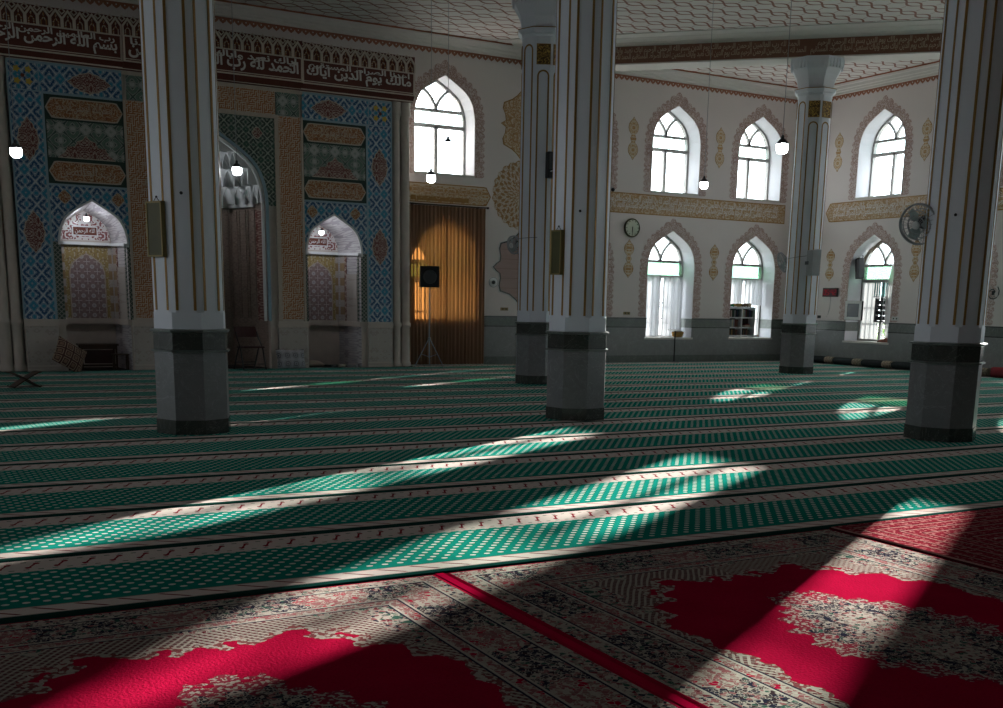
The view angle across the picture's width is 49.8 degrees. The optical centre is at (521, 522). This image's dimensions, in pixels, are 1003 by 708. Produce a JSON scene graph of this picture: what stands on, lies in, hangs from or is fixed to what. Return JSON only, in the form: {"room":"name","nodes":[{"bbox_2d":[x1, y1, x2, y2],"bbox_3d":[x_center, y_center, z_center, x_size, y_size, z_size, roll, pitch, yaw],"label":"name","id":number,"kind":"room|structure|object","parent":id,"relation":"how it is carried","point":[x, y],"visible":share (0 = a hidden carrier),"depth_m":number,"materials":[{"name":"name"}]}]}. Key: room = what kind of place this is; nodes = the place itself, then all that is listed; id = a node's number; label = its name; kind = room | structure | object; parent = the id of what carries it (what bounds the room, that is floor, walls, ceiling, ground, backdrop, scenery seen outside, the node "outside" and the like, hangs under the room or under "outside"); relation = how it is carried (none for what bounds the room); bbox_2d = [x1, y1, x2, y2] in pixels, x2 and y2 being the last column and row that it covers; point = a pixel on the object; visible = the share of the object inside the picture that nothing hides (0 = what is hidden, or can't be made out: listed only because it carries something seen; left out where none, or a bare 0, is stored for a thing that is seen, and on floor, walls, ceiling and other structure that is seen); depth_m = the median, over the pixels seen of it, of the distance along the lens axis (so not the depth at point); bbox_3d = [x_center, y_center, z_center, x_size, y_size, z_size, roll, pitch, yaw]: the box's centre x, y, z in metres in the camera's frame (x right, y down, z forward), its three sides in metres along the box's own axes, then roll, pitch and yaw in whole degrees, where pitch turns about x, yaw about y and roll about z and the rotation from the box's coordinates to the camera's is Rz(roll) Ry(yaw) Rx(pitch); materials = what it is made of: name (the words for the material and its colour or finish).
{"room":"mosque","nodes":[
{"label":"mosque","id":0,"kind":"room"},
{"bbox_2d":[2,0,796,364],"bbox_3d":[-7.452,-7.670,24.822,34.500,7.950,2.800,-5,13,-29],"label":"wall","id":1,"kind":"structure","parent":0,"point":[495,83],"depth_m":29.09,"materials":[{"name":"paint"}]},
{"bbox_2d":[0,0,415,371],"bbox_3d":[-6.855,-6.953,23.736,9.075,7.005,1.860,-5,13,-29],"label":"mihrab front","id":2,"kind":"object","parent":1,"relation":"attached to","point":[321,135],"visible":0.77,"depth_m":23.33,"materials":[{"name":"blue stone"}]},
{"bbox_2d":[63,0,521,64],"bbox_3d":[-6.093,-10.873,23.040,14.670,0.385,0.385,-5,13,-29],"label":"trim","id":3,"kind":"structure","parent":1,"relation":"attached to","point":[254,15],"depth_m":24.32,"materials":[{"name":"paint"}]},
{"bbox_2d":[409,60,484,177],"bbox_3d":[-1.987,-9.783,26.195,2.164,2.640,0.635,-5,13,-29],"label":"window","id":4,"kind":"structure","parent":1,"relation":"in","point":[439,70],"depth_m":26.30,"materials":[{"name":"paint"}]},
{"bbox_2d":[409,202,488,364],"bbox_3d":[-1.845,-5.879,26.702,2.260,3.865,0.149,-5,13,-29],"label":"curtain","id":5,"kind":"object","parent":1,"relation":"hanging from","point":[452,239],"visible":0.91,"depth_m":26.68,"materials":[{"name":"brown fabric"}]},
{"bbox_2d":[409,181,490,205],"bbox_3d":[-1.793,-8.028,26.349,2.340,0.460,0.011,-5,13,-29],"label":"trim","id":6,"kind":"structure","parent":1,"relation":"attached to","point":[418,191],"depth_m":26.34,"materials":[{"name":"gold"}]},
{"bbox_2d":[489,277,497,287],"bbox_3d":[-0.732,-6.095,27.357,0.231,0.248,0.045,-5,13,-29],"label":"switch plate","id":7,"kind":"object","parent":1,"relation":"attached to","point":[493,282],"visible":1,"depth_m":27.33,"materials":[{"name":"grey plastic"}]},
{"bbox_2d":[492,92,520,302],"bbox_3d":[-0.005,-8.161,27.343,1.686,5.290,0.020,-5,13,-29],"label":"trim","id":8,"kind":"structure","parent":1,"relation":"attached to","point":[505,190],"depth_m":27.15,"materials":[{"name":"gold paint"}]},
{"bbox_2d":[606,242,613,316],"bbox_3d":[1.387,-6.597,28.864,2.164,3.300,0.700,-5,13,-29],"label":"trim","id":9,"kind":"structure","parent":1,"relation":"in","point":[610,290],"depth_m":29.09,"materials":[{"name":"paint"}]},
{"bbox_2d":[611,113,618,188],"bbox_3d":[1.473,-10.107,28.114,2.164,2.640,0.635,-5,13,-29],"label":"trim","id":10,"kind":"structure","parent":1,"relation":"in","point":[615,149],"depth_m":28.42,"materials":[{"name":"paint"}]},
{"bbox_2d":[484,354,779,363],"bbox_3d":[3.613,-4.595,30.195,10.520,0.200,0.022,-5,13,-29],"label":"baseboard","id":11,"kind":"structure","parent":1,"relation":"attached to","point":[729,357],"depth_m":30.51,"materials":[{"name":"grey stone"}]},
{"bbox_2d":[624,218,639,236],"bbox_3d":[2.969,-7.951,29.072,0.500,0.500,0.061,-5,13,-29],"label":"wall clock","id":12,"kind":"object","parent":1,"relation":"attached to","point":[631,226],"visible":1,"depth_m":29.05,"materials":[{"name":"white plastic"}]},
{"bbox_2d":[484,316,782,355],"bbox_3d":[3.508,-5.239,30.275,10.520,1.025,0.526,-5,13,-29],"label":"wainscoting","id":13,"kind":"structure","parent":1,"relation":"attached to","point":[626,335],"depth_m":30.25,"materials":[{"name":"grey stone"}]},
{"bbox_2d":[638,218,701,338],"bbox_3d":[3.993,-6.842,30.309,2.164,3.300,0.700,-5,13,-29],"label":"window","id":14,"kind":"structure","parent":1,"relation":"in","point":[659,267],"depth_m":30.29,"materials":[{"name":"paint"}]},
{"bbox_2d":[645,276,682,335],"bbox_3d":[3.936,-6.133,30.531,1.490,1.650,0.035,-5,13,-29],"label":"sheer curtain","id":15,"kind":"object","parent":14,"relation":"hanging from","point":[672,286],"visible":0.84,"depth_m":30.57,"materials":[{"name":"white fabric"}]},
{"bbox_2d":[672,331,683,336],"bbox_3d":[4.424,-5.378,30.669,0.340,0.190,0.340,-5,13,-29],"label":"basket","id":16,"kind":"object","parent":14,"relation":"on","point":[678,333],"visible":0.88,"depth_m":30.54,"materials":[{"name":"wicker"}]},
{"bbox_2d":[623,117,724,279],"bbox_3d":[5.470,-8.935,30.332,6.170,4.160,0.006,-5,13,-29],"label":"trim","id":17,"kind":"structure","parent":1,"relation":"attached to","point":[633,125],"depth_m":29.31,"materials":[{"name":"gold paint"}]},
{"bbox_2d":[643,92,708,196],"bbox_3d":[4.079,-10.352,29.560,2.164,2.640,0.635,-5,13,-29],"label":"window","id":18,"kind":"structure","parent":1,"relation":"in","point":[678,100],"depth_m":29.59,"materials":[{"name":"paint"}]},
{"bbox_2d":[610,191,785,223],"bbox_3d":[4.109,-8.685,29.601,8.240,0.530,0.011,-5,13,-29],"label":"trim","id":19,"kind":"structure","parent":1,"relation":"attached to","point":[621,202],"depth_m":30.00,"materials":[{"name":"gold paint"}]},
{"bbox_2d":[615,69,797,103],"bbox_3d":[4.365,-11.855,28.841,9.330,0.385,0.385,-5,13,-29],"label":"trim","id":20,"kind":"structure","parent":1,"relation":"attached to","point":[677,77],"depth_m":29.34,"materials":[{"name":"paint"}]},
{"bbox_2d":[722,224,781,338],"bbox_3d":[6.590,-7.085,31.750,2.164,3.300,0.700,-5,13,-29],"label":"window","id":21,"kind":"structure","parent":1,"relation":"in","point":[740,271],"depth_m":31.76,"materials":[{"name":"paint"}]},
{"bbox_2d":[729,307,756,336],"bbox_3d":[6.370,-5.901,31.706,1.040,0.880,0.292,-5,13,-29],"label":"bookcase","id":22,"kind":"object","parent":21,"relation":"on","point":[741,320],"visible":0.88,"depth_m":31.76,"materials":[{"name":"white paint"}]},
{"bbox_2d":[731,279,762,304],"bbox_3d":[6.543,-6.817,31.881,1.490,0.750,0.034,-5,13,-29],"label":"sheer curtain","id":23,"kind":"object","parent":21,"relation":"hanging from","point":[752,288],"visible":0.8,"depth_m":31.95,"materials":[{"name":"white fabric"}]},
{"bbox_2d":[729,104,789,202],"bbox_3d":[6.676,-10.596,31.001,2.164,2.640,0.635,-5,13,-29],"label":"window","id":24,"kind":"structure","parent":1,"relation":"in","point":[761,112],"depth_m":31.06,"materials":[{"name":"paint"}]},
{"bbox_2d":[0,362,995,624],"bbox_3d":[1.065,-0.388,10.699,35.900,0.300,38.100,-5,13,-29],"label":"floor","id":25,"kind":"structure","parent":0,"point":[229,366],"depth_m":23.07,"materials":[{"name":"carpet"}]},
{"bbox_2d":[76,343,118,368],"bbox_3d":[-9.047,-3.561,23.035,0.800,0.525,0.440,-5,13,-29],"label":"table","id":26,"kind":"object","parent":25,"relation":"on","point":[92,356],"visible":0.87,"depth_m":22.88,"materials":[{"name":"brown wood"}]},
{"bbox_2d":[110,354,128,369],"bbox_3d":[-8.552,-3.436,22.971,0.340,0.325,0.240,-5,13,-29],"label":"stool","id":27,"kind":"object","parent":25,"relation":"on","point":[113,355],"visible":1,"depth_m":22.95,"materials":[{"name":"brown wood"}]},
{"bbox_2d":[0,367,433,375],"bbox_3d":[-11.514,-2.793,20.403,21.150,0.012,1.052,-5,13,-29],"label":"carpet","id":28,"kind":"object","parent":25,"relation":"on","point":[354,368],"visible":0.8,"depth_m":23.36,"materials":[{"name":"green carpet"}]},
{"bbox_2d":[52,336,86,371],"bbox_3d":[-9.233,-3.415,22.031,0.321,0.812,0.849,12,16,42],"label":"cushion","id":29,"kind":"object","parent":28,"relation":"on","point":[66,354],"visible":0.98,"depth_m":21.93,"materials":[{"name":"fabric"}]},
{"bbox_2d":[234,327,266,369],"bbox_3d":[-5.970,-3.822,23.599,0.558,0.918,0.554,-8,15,-39],"label":"folding chair","id":30,"kind":"object","parent":28,"relation":"on","point":[239,331],"visible":1,"depth_m":23.62,"materials":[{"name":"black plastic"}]},
{"bbox_2d":[275,349,305,368],"bbox_3d":[-5.210,-3.700,24.326,0.660,0.420,0.199,-5,13,-29],"label":"pillow","id":31,"kind":"object","parent":28,"relation":"on","point":[285,358],"visible":1,"depth_m":24.26,"materials":[{"name":"grey fabric"}]},
{"bbox_2d":[309,360,324,365],"bbox_3d":[-4.945,-3.790,25.626,0.293,0.153,0.460,12,16,42],"label":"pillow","id":32,"kind":"object","parent":25,"relation":"on","point":[311,362],"visible":0.73,"depth_m":25.55,"materials":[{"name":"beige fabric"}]},
{"bbox_2d":[0,575,681,707],"bbox_3d":[-0.843,0.822,3.837,3.110,0.012,4.200,-5,13,-29],"label":"rug","id":33,"kind":"object","parent":25,"relation":"on","point":[427,641],"visible":1,"depth_m":4.83,"materials":[{"name":"fabric"}]},
{"bbox_2d":[0,364,859,380],"bbox_3d":[-5.500,-3.082,22.394,33.500,0.012,1.327,-5,13,-29],"label":"carpet","id":34,"kind":"object","parent":25,"relation":"on","point":[506,370],"visible":0.72,"depth_m":23.56,"materials":[{"name":"green carpet"}]},
{"bbox_2d":[0,367,896,386],"bbox_3d":[-4.869,-2.833,21.244,33.500,0.012,1.327,-5,13,-29],"label":"carpet","id":35,"kind":"object","parent":25,"relation":"on","point":[695,371],"visible":0.72,"depth_m":22.33,"materials":[{"name":"green carpet"}]},
{"bbox_2d":[0,370,909,392],"bbox_3d":[-4.237,-2.584,20.094,33.500,0.012,1.327,-5,13,-29],"label":"carpet","id":36,"kind":"object","parent":25,"relation":"on","point":[121,387],"visible":0.84,"depth_m":21.04,"materials":[{"name":"green carpet"}]},
{"bbox_2d":[5,371,41,387],"bbox_3d":[-8.417,-2.431,18.243,0.500,0.263,0.260,-10,16,-43],"label":"book stand","id":37,"kind":"object","parent":36,"relation":"on","point":[21,380],"visible":1,"depth_m":18.21,"materials":[{"name":"brown wood"}]},
{"bbox_2d":[779,55,844,373],"bbox_3d":[6.786,-7.199,25.747,1.214,7.185,1.214,-5,13,-29],"label":"column","id":38,"kind":"structure","parent":36,"relation":"on","point":[815,76],"depth_m":25.36,"materials":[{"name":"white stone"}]},
{"bbox_2d":[777,252,786,272],"bbox_3d":[6.464,-6.331,26.280,0.481,0.506,0.499,0,12,-8],"label":"wall fan","id":39,"kind":"object","parent":38,"relation":"attached to","point":[784,260],"visible":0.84,"depth_m":26.23,"materials":[{"name":"grey plastic"}]},
{"bbox_2d":[805,249,821,275],"bbox_3d":[6.881,-6.150,25.460,0.328,0.618,0.230,-2,12,-14],"label":"loudspeaker","id":40,"kind":"object","parent":38,"relation":"attached to","point":[812,264],"visible":1,"depth_m":25.38,"materials":[{"name":"grey plastic"}]},
{"bbox_2d":[0,374,983,400],"bbox_3d":[-3.549,-2.341,18.975,33.500,0.012,1.327,-5,13,-29],"label":"carpet","id":41,"kind":"object","parent":25,"relation":"on","point":[462,386],"visible":0.75,"depth_m":19.78,"materials":[{"name":"carpet"}]},
{"bbox_2d":[511,0,556,384],"bbox_3d":[0.346,-6.542,20.748,1.400,7.655,1.400,1,12,-2],"label":"column","id":42,"kind":"structure","parent":41,"relation":"on","point":[537,33],"depth_m":20.44,"materials":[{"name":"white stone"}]},
{"bbox_2d":[507,235,518,253],"bbox_3d":[-0.059,-5.397,21.142,0.457,0.447,0.359,-10,16,-44],"label":"wall fan","id":43,"kind":"object","parent":42,"relation":"attached to","point":[512,245],"visible":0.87,"depth_m":21.01,"materials":[{"name":"grey plastic"}]},
{"bbox_2d":[545,151,552,178],"bbox_3d":[0.561,-6.714,20.250,0.200,0.470,0.158,-4,13,-24],"label":"loudspeaker","id":44,"kind":"object","parent":42,"relation":"attached to","point":[549,155],"visible":0.48,"depth_m":20.18,"materials":[{"name":"black plastic"}]},
{"bbox_2d":[549,152,552,168],"bbox_3d":[0.593,-6.768,20.170,0.170,0.290,0.010,-4,13,-24],"label":"grille","id":45,"kind":"object","parent":44,"relation":"attached to","point":[550,153],"depth_m":20.14,"materials":[{"name":"grey plastic"}]},
{"bbox_2d":[0,472,1002,623],"bbox_3d":[2.303,-0.118,8.720,33.500,0.012,1.327,-5,13,-29],"label":"carpet","id":46,"kind":"object","parent":25,"relation":"on","point":[49,588],"visible":0.98,"depth_m":7.05,"materials":[{"name":"green carpet"}]},
{"bbox_2d":[0,447,1002,562],"bbox_3d":[1.672,-0.367,9.870,33.500,0.012,1.327,-5,13,-29],"label":"carpet","id":47,"kind":"object","parent":25,"relation":"on","point":[99,533],"visible":1,"depth_m":8.51,"materials":[{"name":"green carpet"}]},
{"bbox_2d":[0,429,1002,520],"bbox_3d":[1.040,-0.616,11.020,33.500,0.012,1.327,-5,13,-29],"label":"carpet","id":48,"kind":"object","parent":25,"relation":"on","point":[39,502],"visible":0.95,"depth_m":9.89,"materials":[{"name":"green carpet"}]},
{"bbox_2d":[903,0,1002,441],"bbox_3d":[5.338,-4.819,12.841,1.400,7.655,1.400,8,13,29],"label":"column","id":49,"kind":"structure","parent":48,"relation":"on","point":[966,161],"depth_m":12.81,"materials":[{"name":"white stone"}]},
{"bbox_2d":[899,203,934,244],"bbox_3d":[4.931,-3.648,13.245,0.466,0.513,0.499,-10,16,-43],"label":"wall fan","id":50,"kind":"object","parent":49,"relation":"attached to","point":[919,223],"visible":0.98,"depth_m":13.16,"materials":[{"name":"grey plastic"}]},
{"bbox_2d":[0,415,1002,489],"bbox_3d":[0.352,-0.859,12.139,33.500,0.012,1.327,-5,13,-29],"label":"carpet","id":51,"kind":"object","parent":25,"relation":"on","point":[133,470],"visible":0.84,"depth_m":11.23,"materials":[{"name":"green carpet"}]},
{"bbox_2d":[0,404,1002,465],"bbox_3d":[-0.279,-1.108,13.288,33.500,0.012,1.327,-5,13,-29],"label":"carpet","id":52,"kind":"object","parent":25,"relation":"on","point":[28,455],"visible":0.91,"depth_m":12.66,"materials":[{"name":"green carpet"}]},
{"bbox_2d":[0,395,1002,447],"bbox_3d":[-0.967,-1.351,14.407,33.500,0.012,1.327,-5,13,-29],"label":"carpet","id":53,"kind":"object","parent":25,"relation":"on","point":[113,435],"visible":0.84,"depth_m":14.10,"materials":[{"name":"green carpet"}]},
{"bbox_2d":[138,0,230,434],"bbox_3d":[-3.823,-4.847,12.086,1.400,7.655,1.400,-1,12,-11],"label":"column","id":54,"kind":"structure","parent":53,"relation":"on","point":[178,37],"depth_m":12.06,"materials":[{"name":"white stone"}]},
{"bbox_2d":[145,196,166,256],"bbox_3d":[-4.084,-3.312,12.047,0.260,0.662,0.060,9,14,33],"label":"notice board","id":55,"kind":"object","parent":54,"relation":"attached to","point":[155,210],"visible":1,"depth_m":12.03,"materials":[{"name":"beige wood"}]},
{"bbox_2d":[545,0,617,420],"bbox_3d":[0.821,-5.226,14.386,1.400,7.655,1.400,2,12,4],"label":"column","id":56,"kind":"structure","parent":53,"relation":"on","point":[585,56],"depth_m":14.27,"materials":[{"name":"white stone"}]},
{"bbox_2d":[550,225,563,274],"bbox_3d":[0.472,-3.649,14.435,0.060,0.642,0.200,-9,15,-39],"label":"notice board","id":57,"kind":"object","parent":56,"relation":"attached to","point":[557,236],"visible":1,"depth_m":14.41,"materials":[{"name":"brown wood"}]},
{"bbox_2d":[0,388,1002,432],"bbox_3d":[-1.599,-1.600,15.557,33.500,0.012,1.327,-5,13,-29],"label":"carpet","id":58,"kind":"object","parent":25,"relation":"on","point":[26,425],"visible":0.7,"depth_m":15.60,"materials":[{"name":"green carpet"}]},
{"bbox_2d":[0,382,1002,419],"bbox_3d":[-2.230,-1.849,16.707,33.500,0.012,1.327,-5,13,-29],"label":"carpet","id":59,"kind":"object","parent":25,"relation":"on","point":[51,413],"visible":0.77,"depth_m":17.05,"materials":[{"name":"green carpet"}]},
{"bbox_2d":[0,377,1002,409],"bbox_3d":[-2.918,-2.092,17.825,33.500,0.012,1.327,-5,13,-29],"label":"carpet","id":60,"kind":"object","parent":25,"relation":"on","point":[145,401],"visible":0.77,"depth_m":18.42,"materials":[{"name":"green carpet"}]},
{"bbox_2d":[990,367,1002,377],"bbox_3d":[11.670,-3.618,25.992,0.700,0.260,0.200,8,14,31],"label":"floor cushion","id":61,"kind":"object","parent":60,"relation":"on","point":[997,372],"visible":1,"depth_m":26.03,"materials":[{"name":"red fabric"}]},
{"bbox_2d":[435,573,699,707],"bbox_3d":[0.538,0.692,4.608,0.060,0.011,4.200,-5,13,-29],"label":"rug","id":62,"kind":"object","parent":25,"relation":"on","point":[683,703],"visible":1,"depth_m":5.08,"materials":[{"name":"red carpet"}]},
{"bbox_2d":[411,361,772,365],"bbox_3d":[2.600,-4.350,29.362,12.330,0.012,0.392,-5,13,-29],"label":"carpet","id":63,"kind":"object","parent":25,"relation":"on","point":[699,361],"visible":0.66,"depth_m":29.70,"materials":[{"name":"carpet"}]},
{"bbox_2d":[668,329,682,361],"bbox_3d":[4.280,-4.967,30.253,0.380,0.900,0.280,-5,13,-29],"label":"lectern stand","id":64,"kind":"object","parent":63,"relation":"on","point":[675,330],"visible":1,"depth_m":30.23,"materials":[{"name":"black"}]},
{"bbox_2d":[413,361,821,369],"bbox_3d":[3.026,-4.190,28.623,12.330,0.012,1.327,-5,13,-29],"label":"carpet","id":65,"kind":"object","parent":25,"relation":"on","point":[773,362],"visible":0.62,"depth_m":28.63,"materials":[{"name":"green carpet"}]},
{"bbox_2d":[414,288,443,367],"bbox_3d":[-2.280,-4.636,25.596,0.646,1.854,0.712,-5,13,-29],"label":"speaker stand","id":66,"kind":"object","parent":65,"relation":"on","point":[429,337],"visible":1,"depth_m":25.64,"materials":[{"name":"black metal"}]},
{"bbox_2d":[420,266,439,287],"bbox_3d":[-2.173,-5.790,25.380,0.450,0.490,0.318,-1,12,-9],"label":"loudspeaker","id":67,"kind":"object","parent":66,"relation":"on","point":[429,275],"visible":1,"depth_m":25.24,"materials":[{"name":"black plastic"}]},
{"bbox_2d":[445,529,1002,707],"bbox_3d":[1.924,0.562,5.372,3.110,0.012,4.200,-5,13,-29],"label":"rug","id":68,"kind":"object","parent":25,"relation":"on","point":[827,618],"visible":1,"depth_m":5.62,"materials":[{"name":"fabric"}]},
{"bbox_2d":[813,355,833,363],"bbox_3d":[8.719,-4.779,31.509,0.216,0.200,1.070,-5,13,-29],"label":"floor cushion","id":69,"kind":"object","parent":25,"relation":"on","point":[820,359],"visible":0.8,"depth_m":31.31,"materials":[{"name":"fabric"}]},
{"bbox_2d":[832,357,862,365],"bbox_3d":[9.243,-4.581,30.597,0.216,0.200,1.070,-5,13,-29],"label":"floor cushion","id":70,"kind":"object","parent":25,"relation":"on","point":[836,360],"visible":1,"depth_m":30.51,"materials":[{"name":"fabric"}]},
{"bbox_2d":[860,359,892,367],"bbox_3d":[9.772,-4.381,29.677,0.216,0.200,1.070,-5,13,-29],"label":"floor cushion","id":71,"kind":"object","parent":25,"relation":"on","point":[865,362],"visible":1,"depth_m":29.60,"materials":[{"name":"fabric"}]},
{"bbox_2d":[891,361,910,369],"bbox_3d":[10.301,-4.182,28.757,0.216,0.200,1.070,-5,13,-29],"label":"floor cushion","id":72,"kind":"object","parent":25,"relation":"on","point":[896,365],"visible":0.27,"depth_m":28.86,"materials":[{"name":"fabric"}]},
{"bbox_2d":[829,507,1002,573],"bbox_3d":[4.646,0.296,6.903,3.122,0.024,4.190,-5,13,-29],"label":"striped rug","id":73,"kind":"object","parent":25,"relation":"on","point":[971,538],"visible":1,"depth_m":7.71,"materials":[{"name":"red fabric"}]},
{"bbox_2d":[981,368,990,375],"bbox_3d":[11.267,-3.818,27.078,0.216,0.200,1.070,-5,13,-29],"label":"floor cushion","id":74,"kind":"object","parent":25,"relation":"on","point":[985,371],"visible":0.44,"depth_m":26.63,"materials":[{"name":"fabric"}]},
{"bbox_2d":[226,0,944,86],"bbox_3d":[1.222,-8.204,9.095,35.900,0.300,38.100,-5,13,-29],"label":"ceiling","id":75,"kind":"structure","parent":0,"point":[492,20],"depth_m":23.20,"materials":[{"name":"white paint"}]},
{"bbox_2d":[5,0,21,157],"bbox_3d":[-4.881,-5.912,10.036,0.108,4.807,0.108,-5,13,-29],"label":"hanging bulb","id":76,"kind":"object","parent":75,"relation":"hanging from","point":[15,148],"visible":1,"depth_m":10.46,"materials":[{"name":"white glass"}]},
{"bbox_2d":[10,139,20,147],"bbox_3d":[-4.926,-3.687,10.493,0.103,0.084,0.103,-5,13,-29],"label":"socket","id":77,"kind":"object","parent":76,"relation":"attached to","point":[14,145],"depth_m":10.47,"materials":[{"name":"grey plastic"}]},
{"bbox_2d":[231,0,241,174],"bbox_3d":[-3.369,-6.453,12.471,0.110,4.668,0.110,-5,13,-29],"label":"hanging bulb","id":78,"kind":"object","parent":75,"relation":"hanging from","point":[237,170],"visible":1,"depth_m":12.88,"materials":[{"name":"white glass"}]},
{"bbox_2d":[233,160,240,166],"bbox_3d":[-3.412,-4.298,12.913,0.104,0.085,0.104,-5,13,-29],"label":"socket","id":79,"kind":"object","parent":78,"relation":"attached to","point":[236,164],"depth_m":12.89,"materials":[{"name":"grey plastic"}]},
{"bbox_2d":[427,0,434,182],"bbox_3d":[-1.086,-6.512,12.960,0.110,4.658,0.110,-5,13,-29],"label":"hanging bulb","id":80,"kind":"object","parent":75,"relation":"hanging from","point":[430,175],"visible":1,"depth_m":13.23,"materials":[{"name":"white glass"}]},
{"bbox_2d":[427,168,434,174],"bbox_3d":[-1.129,-4.362,13.401,0.104,0.085,0.104,-5,13,-29],"label":"socket","id":81,"kind":"object","parent":80,"relation":"attached to","point":[430,172],"depth_m":13.37,"materials":[{"name":"grey plastic"}]},
{"bbox_2d":[444,2,451,149],"bbox_3d":[-0.907,-6.835,13.403,0.108,4.197,0.108,-5,13,-29],"label":"hanging bulb","id":82,"kind":"object","parent":75,"relation":"hanging from","point":[447,143],"visible":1,"depth_m":13.69,"materials":[{"name":"white glass"}]},
{"bbox_2d":[700,0,713,188],"bbox_3d":[2.470,-6.687,13.930,0.106,4.566,0.106,-5,13,-29],"label":"hanging bulb","id":83,"kind":"object","parent":75,"relation":"hanging from","point":[703,183],"visible":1,"depth_m":14.31,"materials":[{"name":"white glass"}]},
{"bbox_2d":[776,0,791,153],"bbox_3d":[2.569,-5.850,10.018,0.112,4.629,0.112,-5,13,-29],"label":"bulb","id":84,"kind":"object","parent":75,"relation":"hanging from","point":[782,144],"visible":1,"depth_m":10.42,"materials":[{"name":"white glass"}]},
{"bbox_2d":[777,135,787,143],"bbox_3d":[2.526,-3.716,10.456,0.106,0.087,0.106,-5,13,-29],"label":"socket","id":85,"kind":"object","parent":84,"relation":"attached to","point":[782,141],"depth_m":10.43,"materials":[{"name":"grey plastic"}]},
{"bbox_2d":[816,79,1002,339],"bbox_3d":[17.024,-5.665,17.442,0.700,7.950,34.500,-5,13,-29],"label":"wall","id":86,"kind":"structure","parent":0,"point":[919,101],"depth_m":29.81,"materials":[{"name":"paint"}]},
{"bbox_2d":[508,19,942,70],"bbox_3d":[6.426,-10.887,24.588,13.595,0.490,1.640,4,12,15],"label":"beam","id":87,"kind":"structure","parent":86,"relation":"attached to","point":[908,39],"depth_m":24.71,"materials":[{"name":"paint"}]},
{"bbox_2d":[822,288,838,316],"bbox_3d":[8.893,-6.370,31.194,0.056,0.828,0.580,-5,13,-29],"label":"digital clock","id":88,"kind":"object","parent":86,"relation":"attached to","point":[827,292],"visible":1,"depth_m":31.12,"materials":[{"name":"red plastic"}]},
{"bbox_2d":[844,301,863,320],"bbox_3d":[9.354,-5.977,30.377,0.112,0.540,0.700,-4,13,-23],"label":"monitor","id":89,"kind":"object","parent":86,"relation":"attached to","point":[853,309],"visible":1,"depth_m":30.31,"materials":[{"name":"grey plastic"}]},
{"bbox_2d":[855,255,863,278],"bbox_3d":[9.531,-7.207,30.365,0.224,0.668,0.284,-1,12,-12],"label":"loudspeaker","id":90,"kind":"object","parent":86,"relation":"attached to","point":[859,262],"visible":1,"depth_m":30.28,"materials":[{"name":"grey plastic"}]},
{"bbox_2d":[839,221,901,344],"bbox_3d":[9.915,-6.663,30.016,0.700,3.300,2.164,-5,13,-29],"label":"window","id":91,"kind":"structure","parent":86,"relation":"in","point":[873,273],"depth_m":30.11,"materials":[{"name":"glass"}]},
{"bbox_2d":[859,283,880,338],"bbox_3d":[9.869,-6.029,30.631,0.029,1.640,0.700,-5,13,-29],"label":"curtain","id":92,"kind":"object","parent":91,"relation":"hanging from","point":[868,328],"visible":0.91,"depth_m":30.66,"materials":[{"name":"white fabric"}]},
{"bbox_2d":[864,240,886,263],"bbox_3d":[9.811,-7.406,30.120,0.088,0.980,0.925,-5,13,-29],"label":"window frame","id":93,"kind":"structure","parent":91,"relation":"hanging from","point":[872,249],"depth_m":30.13,"materials":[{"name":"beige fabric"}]},
{"bbox_2d":[873,298,885,322],"bbox_3d":[10.088,-5.924,30.088,0.120,0.660,0.580,-5,13,-29],"label":"grille","id":94,"kind":"object","parent":91,"relation":"attached to","point":[878,301],"visible":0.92,"depth_m":30.17,"materials":[{"name":"black metal"}]},
{"bbox_2d":[873,281,887,297],"bbox_3d":[10.092,-6.493,30.025,0.040,0.440,0.760,-5,13,-29],"label":"curtain","id":95,"kind":"object","parent":91,"relation":"attached to","point":[880,282],"visible":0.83,"depth_m":30.14,"materials":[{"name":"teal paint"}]},
{"bbox_2d":[884,262,893,337],"bbox_3d":[10.152,-6.064,29.659,0.070,2.150,0.439,-5,13,-29],"label":"drape","id":96,"kind":"object","parent":91,"relation":"hanging from","point":[890,282],"visible":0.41,"depth_m":29.74,"materials":[{"name":"white fabric"}]},
{"bbox_2d":[825,118,931,281],"bbox_3d":[12.579,-7.585,24.399,0.006,4.140,15.310,-5,13,-29],"label":"trim","id":97,"kind":"structure","parent":86,"relation":"attached to","point":[927,127],"depth_m":28.52,"materials":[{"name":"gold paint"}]},
{"bbox_2d":[848,95,913,199],"bbox_3d":[9.957,-10.176,29.278,0.635,2.640,2.164,-5,13,-29],"label":"window","id":98,"kind":"structure","parent":86,"relation":"in","point":[886,103],"depth_m":29.42,"materials":[{"name":"paint"}]},
{"bbox_2d":[832,60,939,101],"bbox_3d":[10.454,-11.395,27.193,0.385,0.385,9.330,-5,13,-29],"label":"trim","id":99,"kind":"structure","parent":86,"relation":"attached to","point":[914,74],"depth_m":28.57,"materials":[{"name":"paint"}]},
{"bbox_2d":[814,320,1002,367],"bbox_3d":[13.840,-3.595,23.278,0.526,1.025,22.200,-5,13,-29],"label":"trim","id":100,"kind":"structure","parent":86,"relation":"attached to","point":[829,337],"depth_m":29.63,"materials":[{"name":"grey stone"}]},
{"bbox_2d":[826,188,1002,221],"bbox_3d":[11.522,-7.870,26.253,0.011,0.530,11.320,-5,13,-29],"label":"trim","id":101,"kind":"structure","parent":86,"relation":"attached to","point":[884,208],"depth_m":29.47,"materials":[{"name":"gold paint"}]},
{"bbox_2d":[986,245,998,325],"bbox_3d":[11.375,-6.112,27.477,0.700,3.300,2.164,-5,13,-29],"label":"window","id":102,"kind":"structure","parent":86,"relation":"in","point":[995,262],"depth_m":26.52,"materials":[{"name":"paint"}]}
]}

